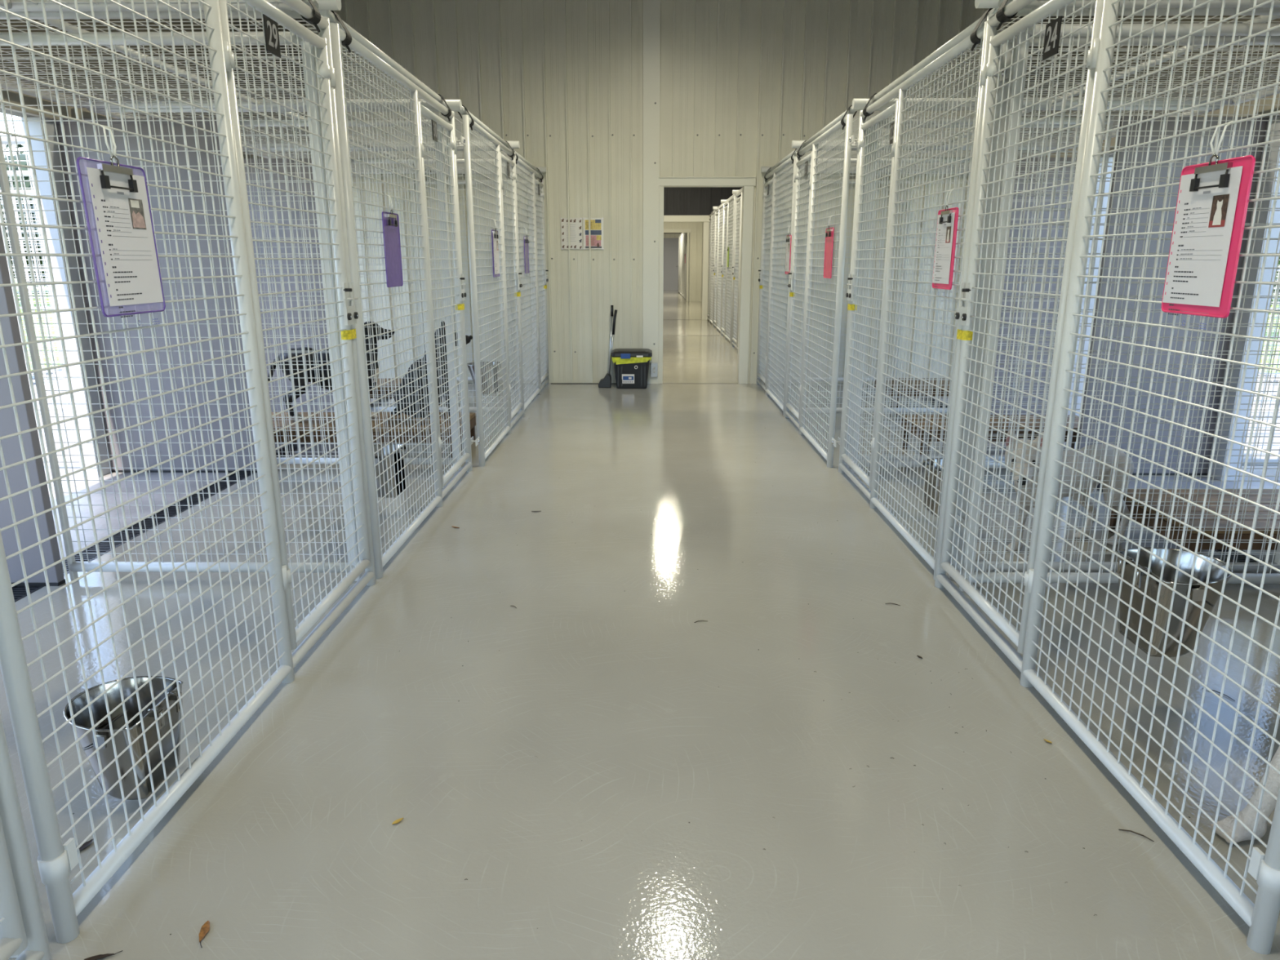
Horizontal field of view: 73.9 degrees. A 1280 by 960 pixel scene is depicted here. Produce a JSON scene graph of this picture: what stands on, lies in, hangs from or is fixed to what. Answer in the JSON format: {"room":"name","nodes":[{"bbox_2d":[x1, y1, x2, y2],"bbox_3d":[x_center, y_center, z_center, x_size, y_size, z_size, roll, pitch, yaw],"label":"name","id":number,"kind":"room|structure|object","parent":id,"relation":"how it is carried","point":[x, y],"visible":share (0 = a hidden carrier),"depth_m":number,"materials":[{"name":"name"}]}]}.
{"room":"animal shelter kennel","nodes":[
{"label":"animal shelter kennel","id":0,"kind":"room"},
{"bbox_2d":[0,18,311,477],"bbox_3d":[-3.166,-5.219,16.765,0.100,4.250,45.000,0,15,1],"label":"wall","id":1,"kind":"structure","parent":0,"point":[34,127],"depth_m":5.00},
{"bbox_2d":[0,77,282,158],"bbox_3d":[-3.277,-1.307,1.757,0.040,0.150,13.980,0,15,1],"label":"trim","id":2,"kind":"structure","parent":1,"relation":"attached to","point":[14,96],"depth_m":4.62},
{"bbox_2d":[30,367,377,559],"bbox_3d":[-4.676,-3.142,17.321,4.640,0.050,45.000,0,15,1],"label":"floor","id":3,"kind":"structure","parent":0,"point":[95,498],"depth_m":4.81,"materials":[{"name":"concrete"}]},
{"bbox_2d":[0,194,62,374],"bbox_3d":[-6.534,-2.220,9.757,0.049,1.952,1.899,0,15,1],"label":"panel","id":4,"kind":"object","parent":3,"relation":"on","point":[37,233],"visible":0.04,"depth_m":9.24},
{"bbox_2d":[0,225,65,586],"bbox_3d":[-2.810,-0.563,3.194,0.945,2.030,0.052,0,15,1],"label":"partition panel","id":5,"kind":"object","parent":3,"relation":"on","point":[11,450],"visible":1,"depth_m":3.31,"materials":[{"name":"grey plastic"}]},
{"bbox_2d":[0,190,65,379],"bbox_3d":[-4.930,-1.971,8.795,3.179,1.952,0.049,0,15,1],"label":"panel","id":6,"kind":"object","parent":3,"relation":"on","point":[20,193],"visible":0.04,"depth_m":8.79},
{"bbox_2d":[0,171,70,410],"bbox_3d":[-4.953,-1.495,6.955,3.179,1.952,0.049,0,15,1],"label":"panel","id":7,"kind":"object","parent":3,"relation":"on","point":[24,173],"visible":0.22,"depth_m":6.96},
{"bbox_2d":[0,136,79,462],"bbox_3d":[-4.975,-1.019,5.116,3.179,1.952,0.049,0,15,1],"label":"panel","id":8,"kind":"object","parent":3,"relation":"on","point":[20,140],"visible":0.15,"depth_m":5.09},
{"bbox_2d":[55,118,257,472],"bbox_3d":[-2.788,-1.033,5.014,0.945,2.030,0.052,0,15,1],"label":"partition panel","id":9,"kind":"object","parent":3,"relation":"on","point":[119,140],"visible":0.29,"depth_m":5.03,"materials":[{"name":"grey plastic"}]},
{"bbox_2d":[243,158,334,412],"bbox_3d":[-2.766,-1.514,6.872,0.945,2.030,0.052,0,15,1],"label":"partition panel","id":10,"kind":"object","parent":3,"relation":"on","point":[281,169],"visible":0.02,"depth_m":6.80,"materials":[{"name":"grey plastic"}]},
{"bbox_2d":[271,412,475,457],"bbox_3d":[-1.958,-0.308,5.842,1.554,0.210,0.620,0,15,1],"label":"bench","id":11,"kind":"object","parent":3,"relation":"on","point":[472,415],"visible":0.16,"depth_m":5.55,"materials":[{"name":"brown wood"}]},
{"bbox_2d":[267,321,394,422],"bbox_3d":[-2.096,-0.726,5.716,0.931,0.664,0.253,0,15,2],"label":"dog","id":12,"kind":"object","parent":11,"relation":"on","point":[285,353],"visible":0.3,"depth_m":5.64},
{"bbox_2d":[389,320,472,423],"bbox_3d":[-1.409,-0.722,5.694,0.591,0.669,0.319,-1,15,-5],"label":"dog","id":13,"kind":"object","parent":11,"relation":"on","point":[468,338],"visible":0.35,"depth_m":5.62},
{"bbox_2d":[369,378,441,402],"bbox_3d":[-2.413,-0.750,7.531,1.204,0.220,0.600,0,15,1],"label":"bench","id":14,"kind":"object","parent":3,"relation":"on","point":[385,380],"visible":0.02,"depth_m":7.23,"materials":[{"name":"brown wood"}]},
{"bbox_2d":[0,289,1279,959],"bbox_3d":[0.264,-3.128,17.265,4.980,0.050,45.000,0,15,1],"label":"floor","id":15,"kind":"structure","parent":0,"point":[642,821],"depth_m":2.35,"materials":[{"name":"concrete"}]},
{"bbox_2d":[0,711,52,959],"bbox_3d":[-1.102,0.132,0.418,0.073,2.075,1.937,0,15,1],"label":"fence","id":16,"kind":"object","parent":15,"relation":"on","point":[22,924],"visible":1,"depth_m":1.49,"materials":[{"name":"white metal"}]},
{"bbox_2d":[0,31,361,581],"bbox_3d":[-1.736,-0.578,3.234,1.191,2.040,0.041,0,15,1],"label":"panel","id":17,"kind":"object","parent":15,"relation":"on","point":[20,38],"visible":0.6,"depth_m":3.21,"materials":[{"name":"metal"}]},
{"bbox_2d":[0,0,376,943],"bbox_3d":[-1.085,-0.354,2.299,0.073,2.075,1.921,0,15,1],"label":"fence","id":18,"kind":"object","parent":15,"relation":"on","point":[55,860],"visible":0.99,"depth_m":2.14,"materials":[{"name":"white metal"}]},
{"bbox_2d":[75,123,165,325],"bbox_3d":[-1.088,-0.529,1.782,0.035,0.408,0.227,-1,14,1],"label":"clipboard","id":19,"kind":"object","parent":18,"relation":"hanging from","point":[115,197],"visible":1,"depth_m":1.77,"materials":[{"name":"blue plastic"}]},
{"bbox_2d":[101,191,159,325],"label":"print","id":20,"kind":"object","parent":19,"relation":"attached to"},
{"bbox_2d":[128,198,146,229],"bbox_3d":[-1.080,-0.572,1.830,0.001,0.062,0.050,0,14,1],"label":"photo","id":21,"kind":"object","parent":19,"relation":"attached to","point":[136,209],"depth_m":1.83},
{"bbox_2d":[62,675,182,799],"bbox_3d":[-1.235,0.627,2.057,0.233,0.225,0.268,0,15,0],"label":"pail","id":22,"kind":"object","parent":18,"relation":"attached to","point":[82,721],"visible":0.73,"depth_m":2.03,"materials":[{"name":"silver metal"}]},
{"bbox_2d":[0,0,318,11],"bbox_3d":[-2.163,-1.398,2.030,2.097,0.037,1.890,0,15,1],"label":"roof panel","id":23,"kind":"object","parent":18,"relation":"on","point":[12,5],"visible":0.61,"depth_m":2.90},
{"bbox_2d":[121,0,341,11],"bbox_3d":[-2.102,-1.657,2.954,2.120,0.056,0.056,0,15,1],"label":"pipe","id":24,"kind":"object","parent":23,"relation":"on","point":[323,5],"visible":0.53,"depth_m":2.93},
{"bbox_2d":[262,13,280,57],"bbox_3d":[-1.080,-1.303,2.501,0.004,0.096,0.094,0,15,1],"label":"number plate","id":25,"kind":"object","parent":18,"relation":"attached to","point":[271,28],"visible":1,"depth_m":2.50,"materials":[{"name":"black"}]},
{"bbox_2d":[300,0,320,32],"bbox_3d":[-1.106,-1.562,2.819,0.086,0.128,0.077,0,15,1],"label":"strap","id":26,"kind":"object","parent":18,"relation":"attached to","point":[315,20],"visible":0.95,"depth_m":2.81,"materials":[{"name":"black"}]},
{"bbox_2d":[12,398,391,602],"bbox_3d":[-2.448,0.230,4.221,0.130,0.021,10.000,0,15,1],"label":"floor drain","id":27,"kind":"object","parent":15,"relation":"in","point":[19,592],"visible":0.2,"depth_m":4.24,"materials":[{"name":"grey"}]},
{"bbox_2d":[239,119,461,470],"bbox_3d":[-1.713,-1.053,5.068,1.191,2.040,0.041,0,15,1],"label":"panel","id":28,"kind":"object","parent":15,"relation":"on","point":[246,123],"visible":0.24,"depth_m":5.01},
{"bbox_2d":[329,22,479,578],"bbox_3d":[-1.051,-0.845,4.197,0.084,2.075,1.974,0,15,1],"label":"fence","id":29,"kind":"object","parent":15,"relation":"on","point":[338,35],"depth_m":3.96,"materials":[{"name":"white metal"}]},
{"bbox_2d":[0,10,447,108],"bbox_3d":[-2.138,-1.878,3.886,2.102,0.037,1.865,0,15,1],"label":"roof panel","id":30,"kind":"object","parent":29,"relation":"on","point":[53,18],"visible":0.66,"depth_m":3.88,"materials":[{"name":"metal"}]},
{"bbox_2d":[86,99,462,111],"bbox_3d":[-2.077,-2.127,4.831,2.125,0.056,0.056,0,15,1],"label":"pipe","id":31,"kind":"object","parent":30,"relation":"on","point":[454,104],"visible":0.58,"depth_m":4.82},
{"bbox_2d":[330,10,351,52],"bbox_3d":[-1.098,-1.635,3.100,0.086,0.128,0.077,0,15,1],"label":"strap","id":32,"kind":"object","parent":29,"relation":"attached to","point":[348,40],"visible":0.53,"depth_m":3.09,"materials":[{"name":"black"}]},
{"bbox_2d":[372,443,408,497],"bbox_3d":[-1.202,-0.046,3.959,0.235,0.221,0.268,0,15,1],"label":"pail","id":33,"kind":"object","parent":29,"relation":"attached to","point":[390,444],"visible":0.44,"depth_m":3.89,"materials":[{"name":"silver metal"}]},
{"bbox_2d":[382,193,403,287],"bbox_3d":[-1.063,-1.022,3.638,0.035,0.383,0.227,0,15,1],"label":"clipboard","id":34,"kind":"object","parent":29,"relation":"hanging from","point":[390,220],"visible":1,"depth_m":3.64,"materials":[{"name":"purple plastic"}]},
{"bbox_2d":[349,157,505,416],"bbox_3d":[-1.691,-1.527,6.903,1.191,2.040,0.041,0,15,1],"label":"panel","id":35,"kind":"object","parent":15,"relation":"on","point":[472,409],"visible":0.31,"depth_m":6.83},
{"bbox_2d":[412,179,536,382],"bbox_3d":[-1.669,-1.999,8.727,1.191,2.040,0.041,0,15,1],"label":"panel","id":36,"kind":"object","parent":15,"relation":"on","point":[461,182],"visible":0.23,"depth_m":8.69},
{"bbox_2d":[462,115,524,466],"bbox_3d":[-0.980,-1.316,6.018,0.073,2.075,1.817,0,15,1],"label":"fence","id":37,"kind":"object","parent":15,"relation":"on","point":[499,157],"visible":0.99,"depth_m":5.83,"materials":[{"name":"white metal"}]},
{"bbox_2d":[93,106,511,150],"bbox_3d":[-2.088,-2.359,5.747,2.157,0.037,1.790,0,15,1],"label":"roof panel","id":38,"kind":"object","parent":37,"relation":"on","point":[116,114],"visible":0.3,"depth_m":5.72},
{"bbox_2d":[241,141,519,148],"bbox_3d":[-2.028,-2.606,6.622,2.180,0.056,0.056,0,15,1],"label":"pipe","id":39,"kind":"object","parent":38,"relation":"on","point":[514,144],"visible":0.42,"depth_m":6.60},
{"bbox_2d":[466,361,500,394],"bbox_3d":[-1.120,-0.735,6.104,0.235,0.221,0.268,0,15,1],"label":"pail","id":40,"kind":"object","parent":37,"relation":"attached to","point":[471,365],"visible":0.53,"depth_m":6.03,"materials":[{"name":"silver metal"}]},
{"bbox_2d":[491,218,499,280],"bbox_3d":[-0.982,-1.559,5.765,0.035,0.408,0.227,0,15,1],"label":"clipboard","id":41,"kind":"object","parent":37,"relation":"hanging from","point":[495,237],"visible":1,"depth_m":5.74,"materials":[{"name":"purple plastic"}]},
{"bbox_2d":[510,155,549,411],"bbox_3d":[-0.973,-1.787,7.838,0.073,2.075,1.917,0,15,1],"label":"fence","id":42,"kind":"object","parent":15,"relation":"on","point":[526,173],"visible":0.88,"depth_m":7.88,"materials":[{"name":"white metal"}]},
{"bbox_2d":[244,148,539,173],"bbox_3d":[-2.074,-2.830,7.567,2.142,0.037,1.890,0,15,1],"label":"roof panel","id":43,"kind":"object","parent":42,"relation":"on","point":[458,155],"visible":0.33,"depth_m":7.30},
{"bbox_2d":[598,305,613,387],"bbox_3d":[-0.350,-1.369,8.724,0.154,0.821,0.228,0,15,1],"label":"dustpan","id":44,"kind":"object","parent":15,"relation":"on","point":[606,382],"visible":1,"depth_m":8.72,"materials":[{"name":"black plastic"}]},
{"bbox_2d":[610,348,652,388],"bbox_3d":[-0.083,-1.143,8.727,0.416,0.382,0.372,0,15,1],"label":"storage bin","id":45,"kind":"object","parent":15,"relation":"on","point":[631,366],"visible":1,"depth_m":8.59,"materials":[{"name":"black plastic"}]},
{"bbox_2d":[613,359,649,388],"bbox_3d":[-0.083,-1.119,8.740,0.375,0.330,0.319,0,15,1],"label":"tub","id":46,"kind":"object","parent":45,"relation":"in","point":[629,373],"depth_m":8.60,"materials":[{"name":"black plastic"}]},
{"bbox_2d":[683,232,687,300],"bbox_3d":[1.499,-7.126,28.230,0.038,2.200,1.860,0,15,1],"label":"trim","id":47,"kind":"structure","parent":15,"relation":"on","point":[685,233],"depth_m":28.09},
{"bbox_2d":[706,210,715,323],"bbox_3d":[1.458,-4.357,17.525,0.072,2.200,1.887,0,15,1],"label":"fence","id":48,"kind":"object","parent":15,"relation":"on","point":[712,223],"visible":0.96,"depth_m":17.48,"materials":[{"name":"white metal"}]},
{"bbox_2d":[712,204,723,333],"bbox_3d":[1.436,-3.881,15.686,0.072,2.200,1.887,0,15,1],"label":"fence","id":49,"kind":"object","parent":15,"relation":"on","point":[718,215],"visible":0.95,"depth_m":15.70,"materials":[{"name":"white metal"}]},
{"bbox_2d":[720,195,735,344],"bbox_3d":[1.414,-3.406,13.846,0.072,2.200,1.887,0,15,1],"label":"fence","id":50,"kind":"object","parent":15,"relation":"on","point":[729,211],"visible":0.99,"depth_m":13.75,"materials":[{"name":"white metal"}]},
{"bbox_2d":[731,190,742,351],"bbox_3d":[1.390,-2.885,11.833,0.072,2.200,1.887,0,15,1],"label":"fence","id":51,"kind":"object","parent":15,"relation":"on","point":[738,211],"visible":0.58,"depth_m":12.39,"materials":[{"name":"white metal"}]},
{"bbox_2d":[756,153,795,416],"bbox_3d":[1.220,-1.781,7.813,0.073,2.075,1.917,0,15,1],"label":"fence","id":52,"kind":"object","parent":15,"relation":"on","point":[777,186],"visible":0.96,"depth_m":7.81,"materials":[{"name":"white metal"}]},
{"bbox_2d":[785,226,791,274],"bbox_3d":[1.208,-1.858,6.922,0.039,0.408,0.227,-1,15,-3],"label":"clipboard","id":53,"kind":"object","parent":52,"relation":"hanging from","point":[788,237],"visible":0.97,"depth_m":6.91,"materials":[{"name":"red plastic"}]},
{"bbox_2d":[767,148,1065,173],"bbox_3d":[2.291,-2.817,7.518,2.082,0.037,1.890,0,15,1],"label":"roof panel","id":54,"kind":"object","parent":52,"relation":"on","point":[810,151],"visible":0.23,"depth_m":7.59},
{"bbox_2d":[784,114,853,467],"bbox_3d":[1.198,-1.310,5.993,0.073,2.075,1.817,0,15,1],"label":"fence","id":55,"kind":"object","parent":15,"relation":"on","point":[801,415],"visible":1,"depth_m":5.83,"materials":[{"name":"white metal"}]},
{"bbox_2d":[823,214,834,278],"bbox_3d":[1.191,-1.465,5.350,0.035,0.383,0.227,0,15,1],"label":"clipboard","id":56,"kind":"object","parent":55,"relation":"hanging from","point":[829,231],"visible":1,"depth_m":5.35,"materials":[{"name":"pink plastic"}]},
{"bbox_2d":[800,106,1219,148],"bbox_3d":[2.269,-2.347,5.698,2.082,0.037,1.790,0,15,1],"label":"roof panel","id":57,"kind":"object","parent":55,"relation":"on","point":[851,111],"visible":0.29,"depth_m":5.77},
{"bbox_2d":[791,140,1066,148],"bbox_3d":[2.229,-2.594,6.574,2.105,0.056,0.056,0,15,1],"label":"pipe","id":58,"kind":"object","parent":57,"relation":"on","point":[795,144],"visible":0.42,"depth_m":6.56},
{"bbox_2d":[797,157,972,413],"bbox_3d":[1.983,-1.516,6.861,1.336,2.040,0.041,0,15,1],"label":"panel","id":59,"kind":"object","parent":15,"relation":"on","point":[838,410],"visible":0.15,"depth_m":6.85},
{"bbox_2d":[831,21,986,580],"bbox_3d":[1.218,-0.839,4.171,0.079,2.075,1.974,0,15,1],"label":"fence","id":60,"kind":"object","parent":15,"relation":"on","point":[899,108],"depth_m":4.05,"materials":[{"name":"white metal"}]},
{"bbox_2d":[920,457,944,516],"bbox_3d":[1.354,0.033,3.732,0.233,0.220,0.268,0,15,1],"label":"pail","id":61,"kind":"object","parent":60,"relation":"attached to","point":[936,459],"visible":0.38,"depth_m":3.72,"materials":[{"name":"silver metal"}]},
{"bbox_2d":[932,188,959,296],"bbox_3d":[1.211,-0.939,3.369,0.039,0.408,0.227,-1,15,-3],"label":"clipboard","id":62,"kind":"object","parent":60,"relation":"hanging from","point":[947,220],"visible":1,"depth_m":3.36,"materials":[{"name":"red plastic"}]},
{"bbox_2d":[933,223,946,296],"bbox_3d":[1.205,-0.876,3.392,0.001,0.276,0.150,0,15,1],"label":"print","id":63,"kind":"object","parent":62,"relation":"attached to","point":[944,224],"depth_m":3.43},
{"bbox_2d":[969,8,992,50],"bbox_3d":[1.242,-1.628,3.074,0.086,0.128,0.077,0,15,1],"label":"strap","id":64,"kind":"object","parent":60,"relation":"attached to","point":[974,39],"visible":0.62,"depth_m":3.06,"materials":[{"name":"black"}]},
{"bbox_2d":[866,7,1279,106],"bbox_3d":[2.269,-1.865,3.837,2.037,0.037,1.865,0,15,1],"label":"roof panel","id":65,"kind":"object","parent":60,"relation":"on","point":[1264,12],"visible":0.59,"depth_m":3.91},
{"bbox_2d":[852,97,1220,109],"bbox_3d":[2.230,-2.115,4.782,2.060,0.056,0.056,0,15,1],"label":"pipe","id":66,"kind":"object","parent":65,"relation":"on","point":[857,104],"visible":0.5,"depth_m":4.77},
{"bbox_2d":[875,377,951,414],"bbox_3d":[2.712,-0.740,7.472,1.154,0.230,0.600,0,15,1],"label":"bench","id":67,"kind":"object","parent":15,"relation":"on","point":[902,379],"visible":0.16,"depth_m":7.20,"materials":[{"name":"brown wood"}]},
{"bbox_2d":[844,120,1080,467],"bbox_3d":[1.962,-1.066,5.119,1.336,2.040,0.041,0,15,1],"label":"panel","id":68,"kind":"object","parent":15,"relation":"on","point":[1040,126],"visible":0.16,"depth_m":5.10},
{"bbox_2d":[848,116,1114,472],"bbox_3d":[1.960,-1.033,4.993,1.336,2.040,0.041,0,15,1],"label":"panel","id":69,"kind":"object","parent":15,"relation":"on","point":[971,120],"visible":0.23,"depth_m":4.95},
{"bbox_2d":[901,414,1079,455],"bbox_3d":[2.415,-0.281,5.699,1.204,0.230,0.470,0,15,1],"label":"bench","id":70,"kind":"object","parent":15,"relation":"on","point":[1077,419],"visible":0.31,"depth_m":5.54,"materials":[{"name":"brown wood"}]},
{"bbox_2d":[1004,430,1133,557],"bbox_3d":[1.869,0.042,3.769,0.786,0.569,0.254,-7,16,-24],"label":"dog","id":71,"kind":"object","parent":15,"relation":"on","point":[1020,446],"visible":0.41,"depth_m":3.75},
{"bbox_2d":[921,398,1265,562],"bbox_3d":[2.661,0.245,4.163,0.130,0.021,10.000,0,15,1],"label":"floor drain","id":72,"kind":"object","parent":15,"relation":"in","point":[1241,558],"visible":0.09,"depth_m":3.81,"materials":[{"name":"grey"}]},
{"bbox_2d":[934,0,1279,954],"bbox_3d":[1.178,-0.348,2.273,0.073,2.075,1.921,0,15,1],"label":"fence","id":73,"kind":"object","parent":15,"relation":"on","point":[1261,917],"visible":0.98,"depth_m":2.23,"materials":[{"name":"white metal"}]},
{"bbox_2d":[995,0,1017,30],"bbox_3d":[1.219,-1.555,2.793,0.086,0.128,0.077,0,15,1],"label":"strap","id":74,"kind":"object","parent":73,"relation":"attached to","point":[1001,17],"visible":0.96,"depth_m":2.79,"materials":[{"name":"black"}]},
{"bbox_2d":[1042,15,1062,60],"bbox_3d":[1.184,-1.268,2.447,0.004,0.096,0.094,0,15,1],"label":"number plate","id":75,"kind":"object","parent":73,"relation":"attached to","point":[1052,33],"visible":1,"depth_m":2.44,"materials":[{"name":"black"}]},
{"bbox_2d":[998,0,1279,8],"bbox_3d":[2.236,-1.385,1.980,2.057,0.037,1.890,0,15,1],"label":"roof panel","id":76,"kind":"object","parent":73,"relation":"on","point":[1037,3],"visible":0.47,"depth_m":2.86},
{"bbox_2d":[974,0,1162,8],"bbox_3d":[2.198,-1.645,2.905,2.080,0.056,0.056,0,15,1],"label":"pipe","id":77,"kind":"object","parent":76,"relation":"on","point":[978,3],"visible":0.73,"depth_m":2.91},
{"bbox_2d":[1116,546,1233,657],"bbox_3d":[1.325,0.307,2.130,0.233,0.221,0.268,0,15,1],"label":"pail","id":78,"kind":"object","parent":73,"relation":"attached to","point":[1216,575],"visible":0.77,"depth_m":2.08,"materials":[{"name":"silver metal"}]},
{"bbox_2d":[1160,120,1255,328],"bbox_3d":[1.171,-0.522,1.757,0.039,0.408,0.227,-1,15,-3],"label":"clipboard","id":79,"kind":"object","parent":73,"relation":"hanging from","point":[1213,197],"visible":1,"depth_m":1.75,"materials":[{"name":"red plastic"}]},
{"bbox_2d":[1168,191,1222,328],"bbox_3d":[1.166,-0.460,1.780,0.001,0.276,0.150,0,15,1],"label":"print","id":80,"kind":"object","parent":79,"relation":"attached to","point":[1205,192],"depth_m":1.81},
{"bbox_2d":[1208,194,1229,227],"bbox_3d":[1.165,-0.541,1.714,0.001,0.062,0.050,0,15,1],"label":"photo","id":81,"kind":"object","parent":79,"relation":"attached to","point":[1218,204],"depth_m":1.71,"materials":[{"name":"red"}]},
{"bbox_2d":[948,35,1279,579],"bbox_3d":[1.939,-0.579,3.236,1.336,2.040,0.041,0,15,1],"label":"panel","id":82,"kind":"object","parent":15,"relation":"on","point":[1157,40],"visible":0.45,"depth_m":3.21,"materials":[{"name":"metal"}]},
{"bbox_2d":[955,22,1279,591],"bbox_3d":[1.933,-0.562,3.170,1.348,2.040,0.154,0,15,1],"label":"panel","id":83,"kind":"object","parent":15,"relation":"on","point":[1227,28],"depth_m":3.10,"materials":[{"name":"metal"}]},
{"bbox_2d":[1106,488,1279,551],"bbox_3d":[2.807,0.222,3.794,1.114,0.210,0.640,0,15,1],"label":"dog bed","id":84,"kind":"object","parent":15,"relation":"on","point":[1261,522],"visible":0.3,"depth_m":3.69,"materials":[{"name":"fabric"}]},
{"bbox_2d":[1210,745,1279,843],"bbox_3d":[1.631,0.460,1.787,0.640,0.757,0.353,-1,15,-3],"label":"dog","id":85,"kind":"object","parent":15,"relation":"on","point":[1247,815],"visible":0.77,"depth_m":1.90},
{"bbox_2d":[306,0,1006,384],"bbox_3d":[0.140,-3.088,8.525,6.710,4.250,0.145,0,15,1],"label":"wall","id":86,"kind":"structure","parent":0,"point":[740,81],"depth_m":8.34,"materials":[{"name":"beige metal"}]},
{"bbox_2d":[560,217,582,248],"bbox_3d":[-0.693,-2.502,8.644,0.216,0.308,0.003,0,15,1],"label":"poster","id":87,"kind":"object","parent":86,"relation":"attached to","point":[575,224],"visible":1,"depth_m":8.64,"materials":[{"name":"white paper"}]},
{"bbox_2d":[582,217,604,248],"bbox_3d":[-0.474,-2.501,8.642,0.208,0.308,0.003,0,15,1],"label":"poster","id":88,"kind":"object","parent":86,"relation":"attached to","point":[596,224],"visible":1,"depth_m":8.64,"materials":[{"name":"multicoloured paper"}]},
{"bbox_2d":[642,0,660,383],"bbox_3d":[0.111,-3.077,8.482,0.163,4.250,0.036,0,15,1],"label":"trim","id":89,"kind":"structure","parent":86,"relation":"attached to","point":[651,8],"depth_m":8.47,"materials":[{"name":"beige metal"}]},
{"bbox_2d":[657,176,755,383],"bbox_3d":[0.673,-2.036,8.811,0.965,2.070,0.185,0,15,1],"label":"trim","id":90,"kind":"structure","parent":86,"relation":"attached to","point":[748,183],"depth_m":8.66,"materials":[{"name":"beige metal"}]},
{"bbox_2d":[770,179,910,384],"bbox_3d":[2.005,-1.988,8.686,1.336,2.040,0.041,0,15,1],"label":"panel","id":91,"kind":"object","parent":86,"relation":"on","point":[839,379],"visible":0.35,"depth_m":8.68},
{"bbox_2d":[663,222,702,301],"bbox_3d":[-0.540,-7.700,26.355,4.920,4.250,0.130,0,15,1],"label":"wall","id":92,"kind":"structure","parent":0,"point":[695,254],"depth_m":26.46,"materials":[{"name":"beige metal"}]},
{"bbox_2d":[663,228,691,301],"bbox_3d":[0.974,-6.702,26.592,1.210,2.200,0.135,0,15,1],"label":"trim","id":93,"kind":"structure","parent":92,"relation":"attached to","point":[688,231],"depth_m":26.41,"materials":[{"name":"beige metal"}]},
{"bbox_2d":[663,186,742,319],"bbox_3d":[0.256,-5.581,18.165,6.710,4.250,0.230,0,15,1],"label":"wall","id":94,"kind":"structure","parent":0,"point":[677,201],"depth_m":17.98,"materials":[{"name":"paint"}]},
{"bbox_2d":[663,215,711,222],"bbox_3d":[0.795,-5.554,18.098,1.550,0.130,0.160,0,15,1],"label":"trim","id":95,"kind":"structure","parent":94,"relation":"attached to","point":[666,218],"depth_m":18.02,"materials":[{"name":"beige metal"}]},
{"bbox_2d":[701,222,709,319],"bbox_3d":[1.411,-4.512,18.422,0.120,2.050,0.240,0,15,1],"label":"trim","id":96,"kind":"structure","parent":94,"relation":"attached to","point":[705,224],"depth_m":18.31,"materials":[{"name":"beige metal"}]},
{"bbox_2d":[737,15,1279,480],"bbox_3d":[3.644,-5.199,16.689,0.100,4.250,45.000,0,15,1],"label":"wall","id":97,"kind":"structure","parent":0,"point":[1268,185],"depth_m":4.99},
{"bbox_2d":[1040,86,1279,157],"bbox_3d":[3.393,-1.287,1.682,0.040,0.150,13.980,0,15,1],"label":"trim","id":98,"kind":"structure","parent":97,"relation":"attached to","point":[1267,108],"depth_m":4.81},
{"bbox_2d":[933,370,1279,562],"bbox_3d":[5.144,-3.114,17.210,4.520,0.050,45.000,0,15,1],"label":"floor","id":99,"kind":"structure","parent":0,"point":[1270,472],"depth_m":5.20,"materials":[{"name":"concrete"}]},
{"bbox_2d":[990,157,1076,415],"bbox_3d":[3.076,-1.497,6.807,0.790,2.030,0.052,0,15,1],"label":"partition panel","id":100,"kind":"object","parent":99,"relation":"on","point":[1047,200],"visible":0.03,"depth_m":6.78,"materials":[{"name":"grey plastic"}]},
{"bbox_2d":[1076,116,1269,475],"bbox_3d":[3.054,-1.016,4.948,0.790,2.030,0.052,0,15,1],"label":"partition panel","id":101,"kind":"object","parent":99,"relation":"on","point":[1152,156],"visible":0.54,"depth_m":4.96,"materials":[{"name":"grey plastic"}]},
{"bbox_2d":[1241,259,1279,466],"bbox_3d":[5.130,-0.990,5.002,3.109,1.952,0.049,0,15,1],"label":"window","id":102,"kind":"structure","parent":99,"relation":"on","point":[1257,460],"depth_m":5.19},
{"bbox_2d":[1249,266,1279,413],"bbox_3d":[5.152,-1.466,6.841,3.109,1.952,0.049,0,15,1],"label":"panel","id":103,"kind":"object","parent":99,"relation":"on","point":[1265,343],"visible":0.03,"depth_m":7.01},
{"bbox_3d":[0.478,-10.351,36.606,6.710,4.250,0.130,0,15,1],"label":"wall","id":104,"kind":"structure","parent":0,"visible":0},
{"bbox_2d":[663,237,678,289],"bbox_3d":[1.242,-9.336,36.813,1.000,2.200,0.120,0,15,1],"label":"door","id":105,"kind":"structure","parent":104,"relation":"in","point":[670,244],"depth_m":36.81,"materials":[{"name":"grey paint"}]},
{"label":"outside","id":106,"kind":"structure","parent":0,"visible":0},
{"bbox_2d":[14,279,62,370],"bbox_3d":[-33.307,-4.973,24.939,52.800,0.280,90.000,0,15,1],"label":"ground","id":107,"kind":"structure","parent":106,"point":[17,290],"depth_m":16.91,"materials":[{"name":"green plant"}]},
{"bbox_2d":[0,144,49,293],"bbox_3d":[-23.604,-10.410,34.128,7.501,5.757,7.580,0,15,1],"label":"bush","id":108,"kind":"object","parent":107,"relation":"on","point":[22,157],"visible":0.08,"depth_m":31.76,"materials":[{"name":"green plant"}]},
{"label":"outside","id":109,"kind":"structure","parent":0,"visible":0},
{"bbox_2d":[1257,293,1279,373],"bbox_3d":[33.889,-4.777,24.181,52.800,0.280,90.000,0,15,1],"label":"ground","id":110,"kind":"structure","parent":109,"point":[1273,294],"depth_m":13.08,"materials":[{"name":"green plant"}]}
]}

